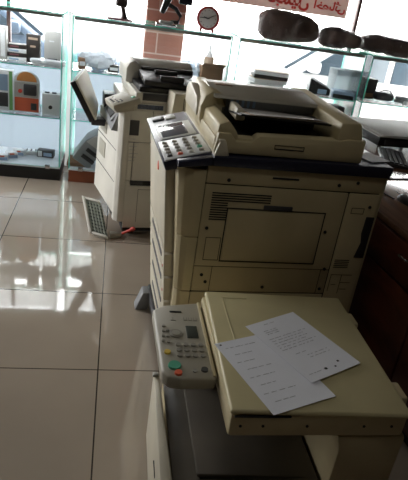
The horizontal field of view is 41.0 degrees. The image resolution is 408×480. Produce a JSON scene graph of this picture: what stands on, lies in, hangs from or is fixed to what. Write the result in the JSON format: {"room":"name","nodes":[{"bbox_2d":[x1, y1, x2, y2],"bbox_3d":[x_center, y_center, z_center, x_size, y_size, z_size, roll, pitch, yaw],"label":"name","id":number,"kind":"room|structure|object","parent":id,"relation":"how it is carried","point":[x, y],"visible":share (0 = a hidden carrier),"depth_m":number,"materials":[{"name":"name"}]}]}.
{"room":"print shop","nodes":[
{"label":"print shop","id":0,"kind":"room"},
{"bbox_2d":[142,0,186,60],"bbox_3d":[-0.260,-2.067,4.151,0.300,3.150,0.220,4,25,-10],"label":"pillar","id":1,"kind":"structure","parent":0,"point":[163,45],"depth_m":4.26,"materials":[{"name":"tile"}]},
{"bbox_2d":[0,164,407,479],"bbox_3d":[-0.056,0.943,1.657,6.200,0.100,7.540,4,25,-10],"label":"floor","id":2,"kind":"structure","parent":0,"point":[78,360],"depth_m":2.43,"materials":[{"name":"tile"}]},
{"bbox_2d":[0,0,75,180],"bbox_3d":[-1.560,-1.106,4.004,1.145,1.200,0.432,4,25,-10],"label":"display case","id":3,"kind":"object","parent":2,"relation":"on","point":[18,129],"depth_m":4.20,"materials":[{"name":"glass"}]},
{"bbox_2d":[0,25,7,59],"bbox_3d":[-1.426,-1.388,3.825,0.085,0.220,0.071,4,25,-10],"label":"box","id":4,"kind":"object","parent":3,"relation":"on","point":[3,29],"visible":0.86,"depth_m":3.80,"materials":[{"name":"white cardboard"}]},
{"bbox_2d":[0,152,7,160],"bbox_3d":[-1.520,-0.628,4.105,0.085,0.045,0.061,0,26,-18],"label":"box","id":5,"kind":"object","parent":3,"relation":"on","point":[3,156],"visible":1,"depth_m":4.09,"materials":[{"name":"white cardboard"}]},
{"bbox_2d":[0,68,13,110],"bbox_3d":[-1.437,-1.089,3.947,0.110,0.285,0.071,4,25,-10],"label":"box","id":6,"kind":"object","parent":3,"relation":"on","point":[6,75],"visible":0.87,"depth_m":3.92,"materials":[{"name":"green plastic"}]},
{"bbox_2d":[5,150,17,157],"bbox_3d":[-1.476,-0.656,4.177,0.085,0.045,0.061,-6,28,-28],"label":"box","id":7,"kind":"object","parent":3,"relation":"on","point":[11,153],"visible":0.77,"depth_m":4.16,"materials":[{"name":"white cardboard"}]},
{"bbox_2d":[7,56,25,61],"bbox_3d":[-1.332,-1.302,3.903,0.130,0.026,0.101,4,25,-9],"label":"flat box","id":8,"kind":"object","parent":3,"relation":"on","point":[13,58],"visible":0.7,"depth_m":3.86,"materials":[{"name":"white cardboard"}]},
{"bbox_2d":[8,52,25,57],"bbox_3d":[-1.328,-1.329,3.891,0.125,0.026,0.101,3,25,-12],"label":"flat box","id":9,"kind":"object","parent":8,"relation":"on","point":[9,53],"visible":0.64,"depth_m":3.85,"materials":[{"name":"cardboard"}]},
{"bbox_2d":[7,47,25,53],"bbox_3d":[-1.325,-1.354,3.880,0.130,0.026,0.101,4,25,-9],"label":"flat box","id":10,"kind":"object","parent":9,"relation":"on","point":[15,50],"visible":0.66,"depth_m":3.83,"materials":[{"name":"white cardboard"}]},
{"bbox_2d":[8,42,25,49],"bbox_3d":[-1.321,-1.379,3.868,0.120,0.026,0.101,3,25,-12],"label":"flat box","id":11,"kind":"object","parent":10,"relation":"on","point":[10,44],"visible":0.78,"depth_m":3.83,"materials":[{"name":"cardboard"}]},
{"bbox_2d":[13,148,25,155],"bbox_3d":[-1.442,-0.688,4.256,0.085,0.045,0.061,6,25,-5],"label":"box","id":12,"kind":"object","parent":3,"relation":"on","point":[21,152],"visible":0.77,"depth_m":4.23,"materials":[{"name":"white cardboard"}]},
{"bbox_2d":[13,71,39,112],"bbox_3d":[-1.285,-1.071,3.945,0.184,0.295,0.030,4,25,-10],"label":"blister pack","id":13,"kind":"object","parent":3,"relation":"on","point":[26,85],"visible":1,"depth_m":3.94,"materials":[{"name":"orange plastic"}]},
{"bbox_2d":[0,104,64,119],"bbox_3d":[-1.604,-1.000,4.052,1.080,0.008,0.388,4,25,-10],"label":"shelf","id":14,"kind":"object","parent":3,"relation":"attached to","point":[19,113],"depth_m":4.00,"materials":[{"name":"clear glass"}]},
{"bbox_2d":[26,33,40,61],"bbox_3d":[-1.210,-1.360,3.871,0.092,0.190,0.051,5,25,-7],"label":"box","id":15,"kind":"object","parent":3,"relation":"on","point":[33,41],"visible":0.79,"depth_m":3.84,"materials":[{"name":"black cardboard"}]},
{"bbox_2d":[0,59,66,69],"bbox_3d":[-1.557,-1.317,3.904,1.080,0.008,0.388,4,25,-10],"label":"shelf","id":16,"kind":"object","parent":3,"relation":"attached to","point":[1,60],"depth_m":3.84,"materials":[{"name":"clear glass"}]},
{"bbox_2d":[37,147,54,157],"bbox_3d":[-1.248,-0.688,4.308,0.125,0.055,0.071,6,25,-5],"label":"box","id":17,"kind":"object","parent":3,"relation":"on","point":[41,152],"visible":1,"depth_m":4.28,"materials":[{"name":"grey plastic"}]},
{"bbox_2d":[30,58,65,67],"bbox_3d":[-1.102,-1.252,3.846,0.249,0.047,0.083,4,25,-10],"label":"tray","id":18,"kind":"object","parent":3,"relation":"on","point":[36,61],"visible":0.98,"depth_m":3.82,"materials":[{"name":"white plastic"}]},
{"bbox_2d":[42,91,59,115],"bbox_3d":[-1.126,-1.010,4.021,0.125,0.163,0.092,2,26,-14],"label":"box","id":19,"kind":"object","parent":3,"relation":"on","point":[50,101],"visible":0.94,"depth_m":3.98,"materials":[{"name":"white cardboard"}]},
{"bbox_2d":[44,30,60,60],"bbox_3d":[-1.079,-1.367,3.887,0.112,0.225,0.061,2,26,-13],"label":"box","id":20,"kind":"object","parent":3,"relation":"on","point":[52,39],"visible":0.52,"depth_m":3.85,"materials":[{"name":"white cardboard"}]},
{"bbox_2d":[70,54,196,238],"bbox_3d":[-0.380,-0.594,3.483,0.932,1.036,0.804,0,26,-17],"label":"copier","id":21,"kind":"object","parent":2,"relation":"on","point":[149,87],"depth_m":3.32,"materials":[{"name":"white plastic"}]},
{"bbox_2d":[70,68,105,125],"bbox_3d":[-0.718,-0.912,3.492,0.253,0.309,0.304,4,25,-10],"label":"tray","id":22,"kind":"object","parent":21,"relation":"on","point":[82,86],"depth_m":3.42,"materials":[{"name":"beige plastic"}]},
{"bbox_2d":[104,105,115,120],"bbox_3d":[-0.542,-0.811,3.343,0.145,0.090,0.329,4,25,-10],"label":"tray","id":23,"kind":"object","parent":21,"relation":"on","point":[111,115],"depth_m":3.29,"materials":[{"name":"grey plastic"}]},
{"bbox_2d":[106,113,118,130],"bbox_3d":[-0.536,-0.761,3.294,0.076,0.142,0.270,0,26,-17],"label":"tray","id":24,"kind":"object","parent":21,"relation":"on","point":[112,119],"depth_m":3.20,"materials":[{"name":"grey plastic"}]},
{"bbox_2d":[139,69,196,90],"bbox_3d":[-0.194,-0.961,3.256,0.392,0.074,0.396,4,25,-10],"label":"document tray","id":25,"kind":"object","parent":21,"relation":"on","point":[149,79],"depth_m":3.14,"materials":[{"name":"grey plastic"}]},
{"bbox_2d":[68,11,232,182],"bbox_3d":[-0.445,-1.034,4.207,1.112,1.200,0.432,4,25,-10],"label":"display case","id":26,"kind":"object","parent":2,"relation":"on","point":[100,80],"visible":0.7,"depth_m":4.08,"materials":[{"name":"clear glass"}]},
{"bbox_2d":[78,57,85,68],"bbox_3d":[-0.886,-1.285,3.957,0.050,0.075,0.061,-1,26,-19],"label":"carton","id":27,"kind":"object","parent":26,"relation":"on","point":[81,61],"visible":0.85,"depth_m":3.93,"materials":[{"name":"brown cardboard"}]},
{"bbox_2d":[67,128,97,167],"bbox_3d":[-0.906,-0.716,4.238,0.294,0.269,0.232,4,25,-10],"label":"printer","id":28,"kind":"object","parent":26,"relation":"on","point":[84,155],"visible":0.63,"depth_m":4.16,"materials":[{"name":"grey plastic"}]},
{"bbox_2d":[71,108,99,122],"bbox_3d":[-0.461,-0.926,4.260,1.102,0.008,0.388,4,25,-10],"label":"shelf","id":29,"kind":"object","parent":26,"relation":"attached to","point":[78,114],"depth_m":4.16,"materials":[{"name":"clear glass"}]},
{"bbox_2d":[73,62,121,76],"bbox_3d":[-0.414,-1.242,4.112,1.102,0.008,0.388,4,25,-10],"label":"shelf","id":30,"kind":"object","parent":26,"relation":"attached to","point":[75,67],"depth_m":3.97,"materials":[{"name":"clear glass"}]},
{"bbox_2d":[79,48,116,70],"bbox_3d":[-0.777,-1.323,3.998,0.276,0.156,0.204,4,25,-10],"label":"plastic bag","id":31,"kind":"object","parent":26,"relation":"on","point":[97,59],"visible":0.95,"depth_m":3.94,"materials":[{"name":"white plastic"}]},
{"bbox_2d":[107,64,118,72],"bbox_3d":[-0.666,-1.260,4.002,0.075,0.050,0.061,-1,26,-19],"label":"carton","id":32,"kind":"object","parent":26,"relation":"on","point":[113,68],"visible":0.82,"depth_m":3.98,"materials":[{"name":"white cardboard"}]},
{"bbox_2d":[107,0,132,21],"bbox_3d":[-0.572,-1.633,3.755,0.174,0.220,0.100,0,26,-17],"label":"phone stand","id":33,"kind":"object","parent":26,"relation":"on","point":[122,3],"visible":1,"depth_m":3.76,"materials":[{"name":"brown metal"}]},
{"bbox_2d":[155,0,192,27],"bbox_3d":[-0.209,-1.635,3.842,0.245,0.248,0.110,4,25,-10],"label":"desk lamp","id":34,"kind":"object","parent":26,"relation":"on","point":[166,3],"visible":0.99,"depth_m":3.83,"materials":[{"name":"metal"}]},
{"bbox_2d":[181,58,200,76],"bbox_3d":[-0.128,-1.295,4.130,0.222,0.163,0.187,4,25,-10],"label":"plastic bag","id":35,"kind":"object","parent":26,"relation":"on","point":[195,65],"visible":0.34,"depth_m":4.08,"materials":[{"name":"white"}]},
{"bbox_2d":[197,6,219,32],"bbox_3d":[0.029,-1.574,3.884,0.162,0.174,0.063,7,25,-3],"label":"alarm clock","id":36,"kind":"object","parent":26,"relation":"on","point":[208,17],"visible":1,"depth_m":3.86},
{"bbox_2d":[199,63,225,80],"bbox_3d":[0.048,-1.269,4.125,0.170,0.154,0.195,0,26,-17],"label":"carton","id":37,"kind":"object","parent":26,"relation":"on","point":[211,71],"visible":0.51,"depth_m":4.07,"materials":[{"name":"brown cardboard"}]},
{"bbox_2d":[203,45,213,63],"bbox_3d":[0.036,-1.385,4.243,0.083,0.260,0.083,4,25,-10],"label":"bottle","id":38,"kind":"object","parent":37,"relation":"on","point":[208,58],"visible":0.52,"depth_m":4.20,"materials":[{"name":"beige plastic"}]},
{"bbox_2d":[134,77,393,316],"bbox_3d":[0.169,-0.055,2.364,0.840,1.156,0.672,2,26,-13],"label":"copier","id":39,"kind":"object","parent":2,"relation":"on","point":[255,189],"depth_m":2.03,"materials":[{"name":"beige plastic"}]},
{"bbox_2d":[208,192,271,219],"bbox_3d":[0.130,-0.117,1.957,0.220,0.106,0.003,2,26,-13],"label":"vent","id":40,"kind":"object","parent":39,"relation":"in","point":[213,192],"depth_m":1.94,"materials":[{"name":"beige plastic"}]},
{"bbox_2d":[231,122,320,135],"bbox_3d":[0.270,-0.410,2.050,0.390,0.010,0.230,2,26,-13],"label":"tray","id":41,"kind":"object","parent":39,"relation":"on","point":[242,128],"depth_m":2.06,"materials":[{"name":"black plastic"}]},
{"bbox_2d":[228,101,331,125],"bbox_3d":[0.273,-0.449,1.993,0.351,0.056,0.274,4,25,-10],"label":"tray","id":42,"kind":"object","parent":39,"relation":"on","point":[294,113],"depth_m":2.08,"materials":[{"name":"beige plastic"}]},
{"bbox_2d":[362,152,389,162],"bbox_3d":[0.636,-0.315,2.076,0.090,0.002,0.110,-6,29,-28],"label":"paper slip","id":43,"kind":"object","parent":39,"relation":"on","point":[368,156],"visible":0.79,"depth_m":2.07,"materials":[{"name":"white paper"}]},
{"bbox_2d":[146,292,407,479],"bbox_3d":[0.169,0.562,1.765,0.692,0.553,0.592,4,25,-10],"label":"small copier","id":44,"kind":"object","parent":2,"relation":"on","point":[206,422],"visible":0.95,"depth_m":1.58,"materials":[{"name":"beige plastic"}]},
{"bbox_2d":[184,383,316,478],"bbox_3d":[0.127,0.594,1.722,0.360,0.049,0.390,4,25,-10],"label":"tray","id":45,"kind":"object","parent":44,"relation":"on","point":[212,453],"depth_m":1.63,"materials":[{"name":"grey plastic"}]},
{"bbox_2d":[214,335,334,414],"bbox_3d":[0.192,0.363,1.534,0.206,0.002,0.310,-6,29,-29],"label":"printed sheet","id":46,"kind":"object","parent":44,"relation":"on","point":[277,384],"visible":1,"depth_m":1.50,"materials":[{"name":"white paper"}]},
{"bbox_2d":[245,312,359,382],"bbox_3d":[0.296,0.316,1.658,0.207,0.002,0.296,-10,31,-34],"label":"printed sheet","id":47,"kind":"object","parent":44,"relation":"on","point":[307,350],"visible":1,"depth_m":1.65,"materials":[{"name":"white paper"}]},
{"bbox_2d":[227,32,367,116],"bbox_3d":[0.631,-0.965,4.403,0.975,1.200,0.432,4,25,-10],"label":"display case","id":48,"kind":"object","parent":2,"relation":"on","point":[354,61],"visible":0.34,"depth_m":4.14,"materials":[{"name":"clear glass"}]},
{"bbox_2d":[246,78,283,86],"bbox_3d":[0.471,-1.205,4.223,0.264,0.040,0.184,5,25,-7],"label":"paper pad","id":49,"kind":"object","parent":48,"relation":"on","point":[249,81],"visible":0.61,"depth_m":4.14,"materials":[{"name":"white paper"}]},
{"bbox_2d":[247,74,286,85],"bbox_3d":[0.486,-1.238,4.209,0.264,0.034,0.184,1,26,-16],"label":"paper pad","id":50,"kind":"object","parent":49,"relation":"on","point":[256,80],"visible":0.77,"depth_m":4.13,"materials":[{"name":"white paper"}]},
{"bbox_2d":[250,70,287,81],"bbox_3d":[0.500,-1.264,4.198,0.264,0.026,0.184,5,25,-8],"label":"paper pad","id":51,"kind":"object","parent":50,"relation":"on","point":[252,73],"visible":0.73,"depth_m":4.12,"materials":[{"name":"paper"}]},
{"bbox_2d":[253,66,289,77],"bbox_3d":[0.513,-1.288,4.188,0.264,0.030,0.184,7,25,-3],"label":"paper pad","id":52,"kind":"object","parent":51,"relation":"on","point":[257,70],"visible":1,"depth_m":4.11,"materials":[{"name":"white paper"}]},
{"bbox_2d":[258,9,318,42],"bbox_3d":[0.633,-1.609,4.069,0.496,0.236,0.323,4,25,-10],"label":"bundle","id":53,"kind":"object","parent":48,"relation":"on","point":[273,24],"visible":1,"depth_m":3.96,"materials":[{"name":"brown fabric"}]},
{"bbox_2d":[235,79,353,101],"bbox_3d":[0.664,-1.187,4.301,0.965,0.008,0.388,4,25,-10],"label":"shelf","id":54,"kind":"object","parent":48,"relation":"attached to","point":[236,80],"depth_m":4.30,"materials":[{"name":"clear glass"}]},
{"bbox_2d":[306,76,329,95],"bbox_3d":[0.903,-1.210,4.282,0.170,0.115,0.148,8,25,-1],"label":"scanner","id":55,"kind":"object","parent":48,"relation":"on","point":[314,86],"visible":0.88,"depth_m":4.23,"materials":[{"name":"black plastic"}]},
{"bbox_2d":[329,103,344,112],"bbox_3d":[0.989,-0.952,4.424,0.200,0.290,0.151,-2,27,-21],"label":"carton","id":56,"kind":"object","parent":48,"relation":"on","point":[337,106],"visible":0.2,"depth_m":4.34,"materials":[{"name":"cardboard"}]},
{"bbox_2d":[326,67,351,92],"bbox_3d":[1.105,-1.280,4.405,0.172,0.192,0.142,1,26,-16],"label":"box","id":57,"kind":"object","parent":48,"relation":"on","point":[338,78],"visible":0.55,"depth_m":4.34,"materials":[{"name":"cardboard"}]},
{"bbox_2d":[318,26,361,48],"bbox_3d":[1.034,-1.542,4.134,0.326,0.169,0.326,4,25,-10],"label":"bundle","id":58,"kind":"object","parent":48,"relation":"on","point":[333,37],"visible":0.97,"depth_m":4.04,"materials":[{"name":"brown fabric"}]},
{"bbox_2d":[330,88,353,99],"bbox_3d":[1.084,-1.145,4.276,0.160,0.052,0.131,9,25,1],"label":"box","id":59,"kind":"object","parent":48,"relation":"on","point":[336,93],"visible":1,"depth_m":4.22,"materials":[{"name":"black plastic"}]},
{"bbox_2d":[349,137,407,445],"bbox_3d":[1.020,0.114,2.760,0.877,0.750,2.670,1,26,-15],"label":"wooden desk","id":60,"kind":"object","parent":2,"relation":"on","point":[379,304],"visible":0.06,"depth_m":2.22,"materials":[{"name":"red wood"}]},
{"bbox_2d":[362,128,407,147],"bbox_3d":[1.248,-0.686,3.562,0.480,0.072,0.440,1,26,-15],"label":"printer","id":61,"kind":"object","parent":60,"relation":"on","point":[379,141],"visible":0.42,"depth_m":3.35,"materials":[{"name":"black plastic"}]},
{"bbox_2d":[362,126,407,138],"bbox_3d":[1.256,-0.714,3.532,0.540,0.005,0.470,1,26,-15],"label":"cardboard sheet","id":62,"kind":"object","parent":61,"relation":"on","point":[363,127],"visible":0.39,"depth_m":3.31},
{"bbox_2d":[351,117,407,137],"bbox_3d":[1.268,-0.728,3.551,0.540,0.005,0.470,0,26,-18],"label":"cardboard sheet","id":63,"kind":"object","parent":62,"relation":"on","point":[384,127],"visible":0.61,"depth_m":3.53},
{"bbox_2d":[377,147,407,169],"bbox_3d":[1.073,-0.468,3.090,0.150,0.030,0.340,12,25,8],"label":"keyboard","id":64,"kind":"object","parent":60,"relation":"on","point":[397,159],"visible":0.95,"depth_m":3.04,"materials":[{"name":"black plastic"}]},
{"bbox_2d":[384,178,407,198],"bbox_3d":[1.015,-0.302,2.747,0.194,0.008,0.713,27,31,34],"label":"cable","id":65,"kind":"object","parent":60,"relation":"on","point":[389,178],"visible":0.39,"depth_m":2.73,"materials":[{"name":"black plastic"}]},
{"bbox_2d":[397,193,407,205],"bbox_3d":[0.907,-0.174,2.411,0.068,0.048,0.116,-6,28,-28],"label":"computer mouse","id":66,"kind":"object","parent":60,"relation":"on","point":[402,198],"visible":0.95,"depth_m":2.41,"materials":[{"name":"black plastic"}]},
{"bbox_2d":[352,49,407,116],"bbox_3d":[1.667,-0.898,4.591,1.040,1.200,0.432,4,25,-10],"label":"display case","id":67,"kind":"object","parent":2,"relation":"on","point":[360,99],"depth_m":4.24,"materials":[{"name":"clear glass"}]},
{"bbox_2d":[364,77,377,98],"bbox_3d":[1.298,-1.238,4.420,0.150,0.155,0.131,1,26,-16],"label":"carton","id":68,"kind":"object","parent":67,"relation":"on","point":[372,83],"visible":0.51,"depth_m":4.37,"materials":[{"name":"brown cardboard"}]},
{"bbox_2d":[356,98,407,107],"bbox_3d":[1.700,-1.120,4.490,1.030,0.008,0.388,4,25,-10],"label":"shelf","id":69,"kind":"object","parent":67,"relation":"attached to","point":[359,101],"depth_m":4.34,"materials":[{"name":"clear glass"}]},
{"bbox_2d":[358,34,407,57],"bbox_3d":[1.439,-1.513,4.224,0.524,0.149,0.317,4,25,-10],"label":"bundle","id":70,"kind":"object","parent":67,"relation":"on","point":[375,43],"visible":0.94,"depth_m":4.11,"materials":[{"name":"brown fabric"}]},
{"bbox_2d":[373,89,393,100],"bbox_3d":[1.445,-1.168,4.389,0.169,0.094,0.121,4,25,-10],"label":"camera bag","id":71,"kind":"object","parent":67,"relation":"on","point":[384,95],"visible":1,"depth_m":4.35,"materials":[{"name":"black fabric"}]},
{"bbox_3d":[-0.224,-2.912,3.944,6.000,1.450,0.060,4,25,-10],"label":"wall","id":72,"kind":"structure","parent":0,"visible":0},
{"bbox_2d":[6,0,362,42],"bbox_3d":[-0.434,-1.495,4.599,6.000,1.700,0.055,4,25,-10],"label":"window","id":73,"kind":"structure","parent":72,"relation":"in","point":[359,2],"depth_m":4.60,"materials":[{"name":"clear glass"}]},
{"bbox_2d":[218,0,349,18],"bbox_3d":[0.603,-2.044,4.479,1.265,0.265,0.008,4,25,-10],"label":"window sticker","id":74,"kind":"object","parent":73,"relation":"attached to","point":[330,8],"visible":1,"depth_m":4.56,"materials":[{"name":"pink plastic"}]},
{"label":"outside","id":75,"kind":"structure","parent":0,"visible":0},
{"bbox_2d":[24,0,271,134],"bbox_3d":[3.348,-2.538,10.497,70.000,0.130,60.000,4,25,-10],"label":"pavement","id":76,"kind":"structure","parent":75,"point":[129,40],"depth_m":18.17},
{"bbox_2d":[0,0,123,106],"bbox_3d":[-2.961,-2.321,6.161,4.249,1.427,1.842,2,26,-14],"label":"parked car","id":77,"kind":"object","parent":76,"relation":"on","point":[22,23],"visible":0.09,"depth_m":5.91,"materials":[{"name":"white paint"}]},
{"bbox_2d":[11,20,20,33],"bbox_3d":[-1.925,-2.165,5.529,0.120,0.120,0.180,2,26,-14],"label":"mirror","id":78,"kind":"object","parent":77,"relation":"attached to","point":[16,24],"depth_m":5.47,"materials":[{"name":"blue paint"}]},
{"bbox_2d":[192,22,407,120],"bbox_3d":[1.936,-1.920,6.869,4.249,1.427,1.842,5,25,-8],"label":"parked car","id":79,"kind":"object","parent":76,"relation":"on","point":[300,64],"visible":0.25,"depth_m":6.11,"materials":[{"name":"white paint"}]},
{"bbox_2d":[307,60,321,73],"bbox_3d":[1.192,-1.871,5.899,0.120,0.120,0.180,5,25,-8],"label":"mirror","id":80,"kind":"object","parent":79,"relation":"attached to","point":[313,66],"depth_m":5.84,"materials":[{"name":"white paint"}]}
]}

